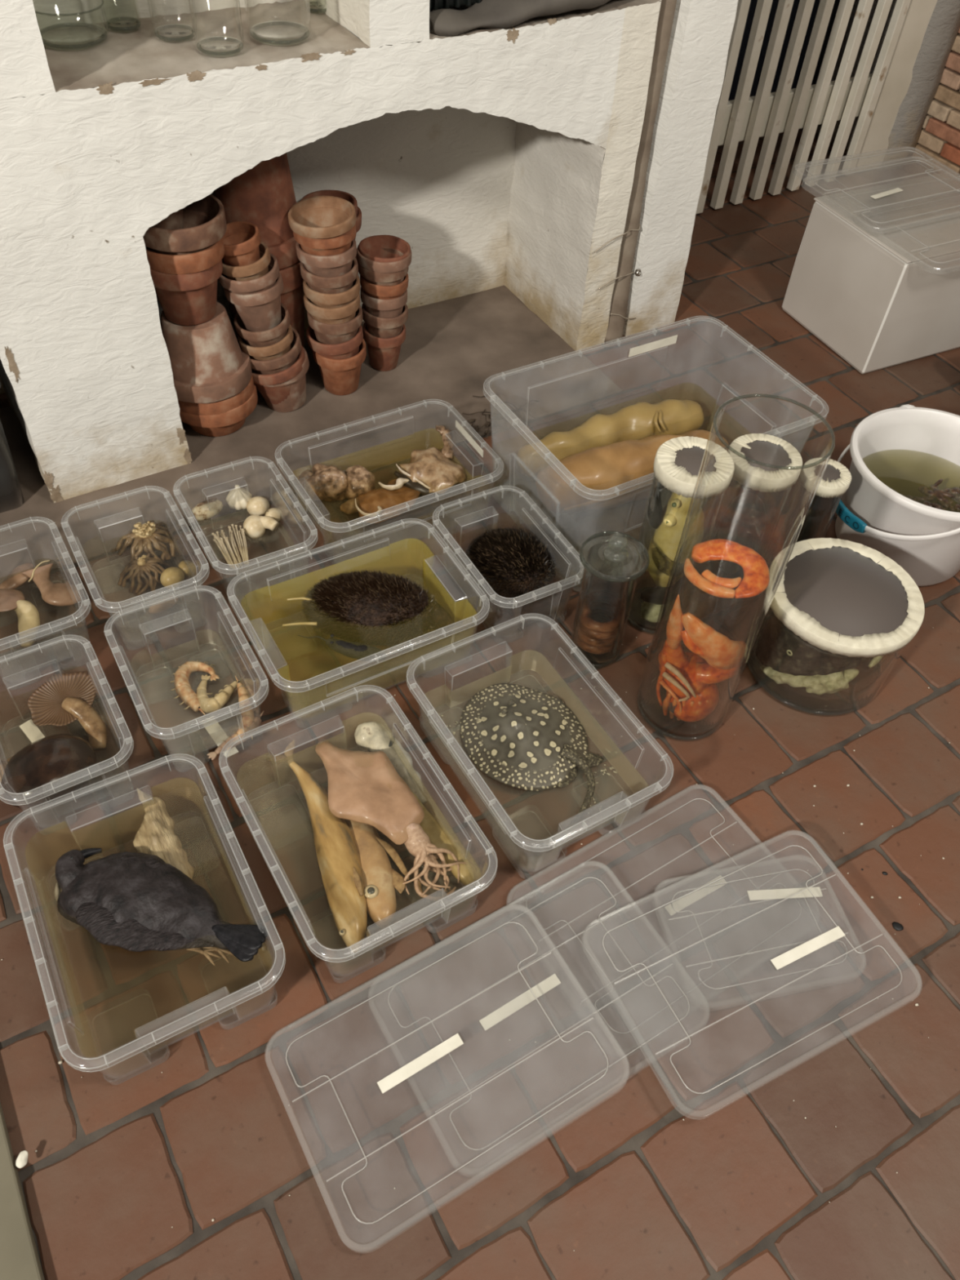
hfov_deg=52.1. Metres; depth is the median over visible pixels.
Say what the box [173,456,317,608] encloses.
storage box
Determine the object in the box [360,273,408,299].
clay pot
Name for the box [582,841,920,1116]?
lid
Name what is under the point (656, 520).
specimen
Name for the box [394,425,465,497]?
seashell
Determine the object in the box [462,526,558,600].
sea urchin
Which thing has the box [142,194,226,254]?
clay pot
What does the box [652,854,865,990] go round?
lid
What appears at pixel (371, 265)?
clay pot
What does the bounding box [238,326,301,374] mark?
clay pot
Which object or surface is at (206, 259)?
clay pot
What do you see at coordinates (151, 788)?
liquid
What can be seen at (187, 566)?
piece
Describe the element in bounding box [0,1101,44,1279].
board
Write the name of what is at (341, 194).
clay pot
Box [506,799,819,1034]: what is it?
lid
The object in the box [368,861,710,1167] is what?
lid
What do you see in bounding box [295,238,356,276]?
clay pot
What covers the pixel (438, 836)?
fish
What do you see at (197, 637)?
liquid
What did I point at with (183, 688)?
prawn
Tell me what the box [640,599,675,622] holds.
specimen
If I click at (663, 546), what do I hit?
specimen
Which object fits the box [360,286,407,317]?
clay pot
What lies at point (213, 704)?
prawn
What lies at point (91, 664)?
storage box
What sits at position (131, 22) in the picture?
glass jar
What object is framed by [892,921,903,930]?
pebble
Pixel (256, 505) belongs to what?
mushroom
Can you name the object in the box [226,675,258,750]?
prawn
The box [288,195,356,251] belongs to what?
clay pot
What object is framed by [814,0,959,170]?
wall
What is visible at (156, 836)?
pod
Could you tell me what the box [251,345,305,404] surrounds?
clay pot
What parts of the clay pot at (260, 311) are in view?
pot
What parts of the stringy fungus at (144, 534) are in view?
crumbly crown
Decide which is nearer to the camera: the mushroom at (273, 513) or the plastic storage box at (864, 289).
the mushroom at (273, 513)
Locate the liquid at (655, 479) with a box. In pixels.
[634,479,721,571]
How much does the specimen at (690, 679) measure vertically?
0.322 m
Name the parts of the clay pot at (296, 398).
pot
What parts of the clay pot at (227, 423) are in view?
pot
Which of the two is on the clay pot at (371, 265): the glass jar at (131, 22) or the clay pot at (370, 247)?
the clay pot at (370, 247)
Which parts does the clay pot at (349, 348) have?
pot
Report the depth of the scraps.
1.60 m
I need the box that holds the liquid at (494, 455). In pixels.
[493,455,779,507]
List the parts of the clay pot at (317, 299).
pot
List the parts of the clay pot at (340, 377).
pot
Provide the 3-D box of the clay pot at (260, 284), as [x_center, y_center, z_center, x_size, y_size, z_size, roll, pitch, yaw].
[-0.469,-0.724,2.000,0.125,0.100,0.124,-1,49,-5]
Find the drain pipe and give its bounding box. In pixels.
[594,0,676,343]
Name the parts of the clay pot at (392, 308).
pot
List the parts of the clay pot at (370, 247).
pot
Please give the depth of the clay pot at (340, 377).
2.21 m
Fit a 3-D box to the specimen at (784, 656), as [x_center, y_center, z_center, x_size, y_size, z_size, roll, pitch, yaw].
[0.600,0.016,1.720,0.189,0.137,0.162,-22,54,-21]
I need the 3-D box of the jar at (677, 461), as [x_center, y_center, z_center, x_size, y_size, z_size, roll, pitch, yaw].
[0.340,-0.173,1.729,0.129,0.366,0.128,-22,54,-21]
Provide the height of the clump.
0.027 m
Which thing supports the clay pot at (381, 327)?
on the clay pot at (383, 353)
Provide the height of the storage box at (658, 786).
0.140 m
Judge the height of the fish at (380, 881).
0.047 m
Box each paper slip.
[19,719,44,742]
[200,715,238,758]
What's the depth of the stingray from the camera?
1.60 m
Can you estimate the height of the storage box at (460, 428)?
0.140 m
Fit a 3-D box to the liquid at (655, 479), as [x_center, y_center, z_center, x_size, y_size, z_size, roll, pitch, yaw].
[0.339,-0.164,1.739,0.112,0.312,0.112,-22,54,-21]
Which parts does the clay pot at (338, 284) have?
pot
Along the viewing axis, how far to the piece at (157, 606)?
1.76 m
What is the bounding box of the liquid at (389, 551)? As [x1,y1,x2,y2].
[250,551,475,708]
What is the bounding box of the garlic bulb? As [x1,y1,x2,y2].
[226,484,252,510]
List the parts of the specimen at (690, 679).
walking leg, walking leg, walking leg, walking leg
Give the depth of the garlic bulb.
1.91 m
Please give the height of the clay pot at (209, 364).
0.150 m
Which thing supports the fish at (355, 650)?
in the storage box at (246, 619)
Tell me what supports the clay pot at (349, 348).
on the clay pot at (340, 377)
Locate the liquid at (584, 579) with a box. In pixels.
[573,578,633,661]
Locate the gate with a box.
[695,0,937,213]
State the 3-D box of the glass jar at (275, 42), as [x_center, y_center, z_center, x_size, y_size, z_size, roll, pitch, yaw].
[-0.341,-1.091,1.635,0.108,0.150,0.108,-22,54,-21]
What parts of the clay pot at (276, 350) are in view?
pot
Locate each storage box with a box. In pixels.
[0,516,93,687]
[0,634,134,831]
[3,754,285,1084]
[61,485,209,650]
[103,585,269,769]
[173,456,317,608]
[218,684,497,981]
[226,518,489,723]
[274,399,503,571]
[406,613,674,860]
[432,484,585,635]
[483,315,828,585]
[782,172,959,373]
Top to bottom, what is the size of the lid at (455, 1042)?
0.032 m
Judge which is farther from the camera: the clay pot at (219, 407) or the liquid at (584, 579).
the clay pot at (219, 407)
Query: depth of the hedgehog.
1.69 m
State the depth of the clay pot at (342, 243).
1.97 m
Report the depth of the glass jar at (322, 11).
1.78 m
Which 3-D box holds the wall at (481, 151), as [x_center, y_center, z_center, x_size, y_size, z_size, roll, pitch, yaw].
[-0.335,-1.207,1.665,1.404,1.750,0.419,-22,54,-21]
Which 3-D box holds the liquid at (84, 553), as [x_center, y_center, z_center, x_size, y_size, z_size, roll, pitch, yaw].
[-0.611,-0.110,1.786,0.156,0.052,0.238,-22,54,-21]
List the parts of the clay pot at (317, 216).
pot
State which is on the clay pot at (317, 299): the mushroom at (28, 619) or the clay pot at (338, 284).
the clay pot at (338, 284)
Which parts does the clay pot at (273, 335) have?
pot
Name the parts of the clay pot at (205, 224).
pot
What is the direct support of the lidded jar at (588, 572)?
on the floor
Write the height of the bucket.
0.224 m
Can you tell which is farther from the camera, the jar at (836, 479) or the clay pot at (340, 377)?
the clay pot at (340, 377)
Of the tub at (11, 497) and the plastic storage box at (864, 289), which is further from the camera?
the plastic storage box at (864, 289)
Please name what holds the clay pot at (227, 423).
on the floor
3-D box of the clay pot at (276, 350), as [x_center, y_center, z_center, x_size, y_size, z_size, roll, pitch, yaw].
[-0.459,-0.629,2.119,0.116,0.098,0.116,-7,50,-10]
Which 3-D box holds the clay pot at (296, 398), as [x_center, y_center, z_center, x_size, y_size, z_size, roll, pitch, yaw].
[-0.448,-0.582,2.193,0.137,0.126,0.136,-7,50,-10]
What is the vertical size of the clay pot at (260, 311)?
0.110 m
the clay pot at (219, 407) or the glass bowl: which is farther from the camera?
the clay pot at (219, 407)
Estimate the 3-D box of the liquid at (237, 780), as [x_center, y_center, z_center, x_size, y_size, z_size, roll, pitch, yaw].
[-0.183,0.291,1.454,0.243,0.072,0.352,-23,54,-22]
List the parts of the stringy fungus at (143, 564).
crumbly crown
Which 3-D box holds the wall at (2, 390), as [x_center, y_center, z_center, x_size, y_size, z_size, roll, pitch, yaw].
[-1.577,-0.960,1.329,1.300,1.800,0.080,-22,54,-21]
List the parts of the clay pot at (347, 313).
pot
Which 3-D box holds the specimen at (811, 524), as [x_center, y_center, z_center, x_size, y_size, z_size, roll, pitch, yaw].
[0.620,-0.212,1.888,0.048,0.143,0.052,-22,54,-21]
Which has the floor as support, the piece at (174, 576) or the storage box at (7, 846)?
the storage box at (7, 846)
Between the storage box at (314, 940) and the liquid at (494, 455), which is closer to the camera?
the storage box at (314, 940)
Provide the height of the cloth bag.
0.095 m
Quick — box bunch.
[211,524,248,568]
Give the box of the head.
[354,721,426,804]
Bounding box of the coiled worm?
[577,590,622,654]
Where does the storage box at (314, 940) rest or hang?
on the floor
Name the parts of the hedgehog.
leg, leg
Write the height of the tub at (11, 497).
0.300 m
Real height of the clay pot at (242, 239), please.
0.094 m
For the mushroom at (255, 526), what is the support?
in the storage box at (200, 533)
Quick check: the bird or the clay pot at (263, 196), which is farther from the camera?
the clay pot at (263, 196)
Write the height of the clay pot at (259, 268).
0.096 m
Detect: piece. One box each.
[148,595,178,613]
[160,566,184,589]
[177,560,195,577]
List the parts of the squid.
arm, arm, arm, arm, arm, arm, arm, arm, arm, arm, arm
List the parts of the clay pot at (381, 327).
pot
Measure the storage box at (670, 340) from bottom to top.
0.272 m
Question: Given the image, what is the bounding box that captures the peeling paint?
[4,17,556,502]
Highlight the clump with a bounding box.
[904,479,959,511]
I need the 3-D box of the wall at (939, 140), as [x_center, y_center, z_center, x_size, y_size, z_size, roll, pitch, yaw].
[1.972,-1.520,2.398,0.156,1.300,2.124,-22,54,-21]
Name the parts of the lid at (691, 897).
lid plate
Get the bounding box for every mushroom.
[0,562,35,589]
[0,588,39,648]
[22,560,81,605]
[27,671,106,750]
[191,497,222,520]
[243,515,279,538]
[246,496,269,515]
[265,507,282,521]
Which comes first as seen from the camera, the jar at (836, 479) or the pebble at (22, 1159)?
the pebble at (22, 1159)
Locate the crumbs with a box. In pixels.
[0,520,950,1251]
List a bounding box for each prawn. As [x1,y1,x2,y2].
[170,660,219,715]
[195,674,244,713]
[207,711,263,759]
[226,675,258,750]
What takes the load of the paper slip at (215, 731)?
in the storage box at (131, 687)
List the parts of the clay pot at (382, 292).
pot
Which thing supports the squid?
in the storage box at (314, 940)
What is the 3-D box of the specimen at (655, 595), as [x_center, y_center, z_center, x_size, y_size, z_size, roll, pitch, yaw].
[0.341,-0.089,1.796,0.097,0.047,0.040,-22,54,-21]
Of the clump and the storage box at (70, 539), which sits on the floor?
the storage box at (70, 539)
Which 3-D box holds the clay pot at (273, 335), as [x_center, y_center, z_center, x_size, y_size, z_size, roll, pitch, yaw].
[-0.460,-0.654,2.089,0.117,0.097,0.117,-8,50,-11]
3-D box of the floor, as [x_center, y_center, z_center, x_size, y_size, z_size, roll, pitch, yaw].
[0.500,-0.416,2.201,5.370,0.012,3.579,-22,54,-21]
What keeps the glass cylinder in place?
on the floor
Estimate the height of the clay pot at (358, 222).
0.126 m
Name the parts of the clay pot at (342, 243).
pot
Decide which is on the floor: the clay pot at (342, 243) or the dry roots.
the dry roots
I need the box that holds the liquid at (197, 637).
[158,636,258,756]
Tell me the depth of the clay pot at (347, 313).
2.08 m
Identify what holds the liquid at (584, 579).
in the lidded jar at (588, 572)
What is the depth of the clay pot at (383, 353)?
2.29 m
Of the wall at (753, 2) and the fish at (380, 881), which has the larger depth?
the wall at (753, 2)
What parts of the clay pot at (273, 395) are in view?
pot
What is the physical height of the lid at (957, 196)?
0.014 m
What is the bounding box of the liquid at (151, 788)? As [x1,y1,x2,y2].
[68,788,272,1073]
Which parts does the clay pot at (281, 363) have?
pot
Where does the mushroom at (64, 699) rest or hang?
in the storage box at (91, 664)
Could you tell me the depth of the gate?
2.88 m
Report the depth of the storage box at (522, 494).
1.78 m
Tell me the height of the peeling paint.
0.758 m
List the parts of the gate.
cross rail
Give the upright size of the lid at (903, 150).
0.014 m
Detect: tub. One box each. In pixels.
[0,382,24,513]
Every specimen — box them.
[515,399,703,477]
[535,429,728,514]
[640,575,686,604]
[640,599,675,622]
[646,492,704,586]
[647,484,664,528]
[656,538,769,722]
[715,491,766,573]
[755,608,882,695]
[784,500,820,547]
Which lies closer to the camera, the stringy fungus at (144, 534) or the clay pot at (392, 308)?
the stringy fungus at (144, 534)
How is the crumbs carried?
on the floor
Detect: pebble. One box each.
[15,1150,27,1168]
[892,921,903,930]
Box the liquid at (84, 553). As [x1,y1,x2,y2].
[84,552,202,636]
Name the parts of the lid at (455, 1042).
lid plate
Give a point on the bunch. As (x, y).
(241, 540)
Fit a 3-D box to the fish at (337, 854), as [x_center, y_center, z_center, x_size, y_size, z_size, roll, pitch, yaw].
[-0.229,0.297,1.453,0.076,0.053,0.357,-20,53,-20]
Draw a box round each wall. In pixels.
[0,0,661,502]
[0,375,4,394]
[622,0,737,336]
[728,0,839,100]
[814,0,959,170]
[911,28,959,180]
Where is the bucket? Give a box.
[829,404,959,586]
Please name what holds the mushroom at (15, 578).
in the storage box at (59, 540)
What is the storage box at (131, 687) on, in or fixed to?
on the floor
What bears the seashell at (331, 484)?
in the storage box at (460, 428)
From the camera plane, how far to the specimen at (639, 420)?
2.03 m
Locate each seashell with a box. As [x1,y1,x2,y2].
[296,462,374,514]
[355,477,420,523]
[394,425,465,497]
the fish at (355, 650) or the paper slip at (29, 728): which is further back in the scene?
the fish at (355, 650)
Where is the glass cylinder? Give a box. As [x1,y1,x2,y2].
[636,393,835,740]
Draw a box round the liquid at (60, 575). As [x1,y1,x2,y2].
[1,562,88,675]
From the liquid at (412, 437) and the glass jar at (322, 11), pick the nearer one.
the glass jar at (322, 11)
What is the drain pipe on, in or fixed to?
attached to the wall at (481, 151)
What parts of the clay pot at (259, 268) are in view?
pot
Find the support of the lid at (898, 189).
on the lid at (903, 150)
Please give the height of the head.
0.049 m
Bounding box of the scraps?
[435,715,617,813]
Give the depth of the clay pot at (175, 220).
1.78 m
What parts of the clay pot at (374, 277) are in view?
pot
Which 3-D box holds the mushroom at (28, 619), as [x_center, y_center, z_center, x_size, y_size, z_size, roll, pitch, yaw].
[-0.813,-0.047,1.718,0.138,0.046,0.077,29,53,20]
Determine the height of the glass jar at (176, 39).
0.170 m
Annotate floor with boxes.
[0,128,959,1279]
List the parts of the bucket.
handle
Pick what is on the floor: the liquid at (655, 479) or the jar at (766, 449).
the jar at (766, 449)
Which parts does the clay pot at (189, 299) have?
pot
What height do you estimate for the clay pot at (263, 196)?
0.260 m
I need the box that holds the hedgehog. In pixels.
[282,568,454,645]
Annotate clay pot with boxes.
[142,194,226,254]
[145,237,224,274]
[150,259,222,325]
[151,208,184,229]
[160,301,251,403]
[177,375,253,415]
[179,383,257,436]
[213,152,299,270]
[217,252,279,294]
[222,221,261,266]
[222,241,271,280]
[223,272,283,331]
[227,260,304,346]
[234,302,290,346]
[238,324,293,360]
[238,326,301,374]
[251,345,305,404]
[251,346,309,412]
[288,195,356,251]
[293,223,356,256]
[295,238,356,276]
[299,257,358,293]
[300,190,358,217]
[302,275,359,308]
[303,292,359,324]
[306,306,362,344]
[306,324,363,359]
[312,338,366,395]
[355,206,361,239]
[356,245,411,281]
[357,248,408,285]
[358,235,410,262]
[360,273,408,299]
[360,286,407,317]
[361,302,408,337]
[362,322,405,371]
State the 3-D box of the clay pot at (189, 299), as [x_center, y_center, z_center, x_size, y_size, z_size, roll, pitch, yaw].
[-0.578,-0.699,1.925,0.152,0.125,0.152,-22,54,-21]
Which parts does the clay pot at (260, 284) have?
pot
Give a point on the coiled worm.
(602, 611)
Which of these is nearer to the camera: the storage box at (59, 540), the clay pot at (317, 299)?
the storage box at (59, 540)
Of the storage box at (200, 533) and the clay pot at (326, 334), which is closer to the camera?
the storage box at (200, 533)
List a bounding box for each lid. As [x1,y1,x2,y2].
[264,923,630,1253]
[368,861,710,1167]
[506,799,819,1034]
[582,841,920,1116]
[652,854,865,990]
[792,150,954,207]
[800,160,959,222]
[854,195,958,263]
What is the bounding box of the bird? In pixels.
[54,848,268,965]
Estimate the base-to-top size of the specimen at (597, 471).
0.132 m
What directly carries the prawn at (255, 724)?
in the storage box at (131, 687)
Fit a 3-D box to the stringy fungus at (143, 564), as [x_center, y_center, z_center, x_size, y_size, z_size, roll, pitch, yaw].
[-0.619,-0.134,1.810,0.088,0.058,0.094,30,53,20]
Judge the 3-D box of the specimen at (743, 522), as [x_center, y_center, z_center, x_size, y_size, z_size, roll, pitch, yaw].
[0.489,-0.200,1.850,0.082,0.200,0.084,9,49,4]
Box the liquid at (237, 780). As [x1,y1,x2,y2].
[236,779,480,968]
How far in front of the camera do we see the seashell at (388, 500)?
1.93 m
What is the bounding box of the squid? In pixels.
[315,738,468,901]
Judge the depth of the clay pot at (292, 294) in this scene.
2.12 m
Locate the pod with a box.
[133,787,194,879]
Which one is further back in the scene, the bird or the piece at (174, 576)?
the piece at (174, 576)
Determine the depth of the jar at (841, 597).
1.65 m
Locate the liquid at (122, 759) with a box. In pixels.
[7,670,128,821]
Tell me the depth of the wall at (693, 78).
2.19 m
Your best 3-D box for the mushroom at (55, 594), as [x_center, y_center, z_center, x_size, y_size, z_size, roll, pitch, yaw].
[-0.767,-0.097,1.768,0.061,0.036,0.106,-36,60,-29]
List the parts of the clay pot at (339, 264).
pot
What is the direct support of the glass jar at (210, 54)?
on the wall at (481, 151)
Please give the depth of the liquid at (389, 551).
1.70 m
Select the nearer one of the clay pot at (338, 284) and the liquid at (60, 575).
the liquid at (60, 575)
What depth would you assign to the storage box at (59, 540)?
1.69 m
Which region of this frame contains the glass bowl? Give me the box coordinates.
[39,0,109,50]
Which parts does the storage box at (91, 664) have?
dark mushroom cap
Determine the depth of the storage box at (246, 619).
1.65 m
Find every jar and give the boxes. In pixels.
[100,0,141,31]
[147,0,196,42]
[188,0,244,57]
[244,0,311,45]
[303,0,326,13]
[569,531,649,667]
[627,435,734,634]
[697,433,802,598]
[744,537,924,715]
[769,457,851,565]
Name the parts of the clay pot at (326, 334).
pot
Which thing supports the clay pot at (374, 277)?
on the clay pot at (382, 292)
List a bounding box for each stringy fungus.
[110,520,177,565]
[117,554,170,595]
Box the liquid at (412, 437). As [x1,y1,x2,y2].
[289,437,490,541]
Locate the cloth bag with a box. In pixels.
[429,0,610,37]
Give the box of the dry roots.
[462,392,548,439]
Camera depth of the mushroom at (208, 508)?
1.88 m
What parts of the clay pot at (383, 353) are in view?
pot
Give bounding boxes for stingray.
[460,683,603,848]
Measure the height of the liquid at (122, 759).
0.062 m
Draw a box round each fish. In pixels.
[262,739,367,954]
[297,634,386,661]
[344,818,409,928]
[411,792,474,892]

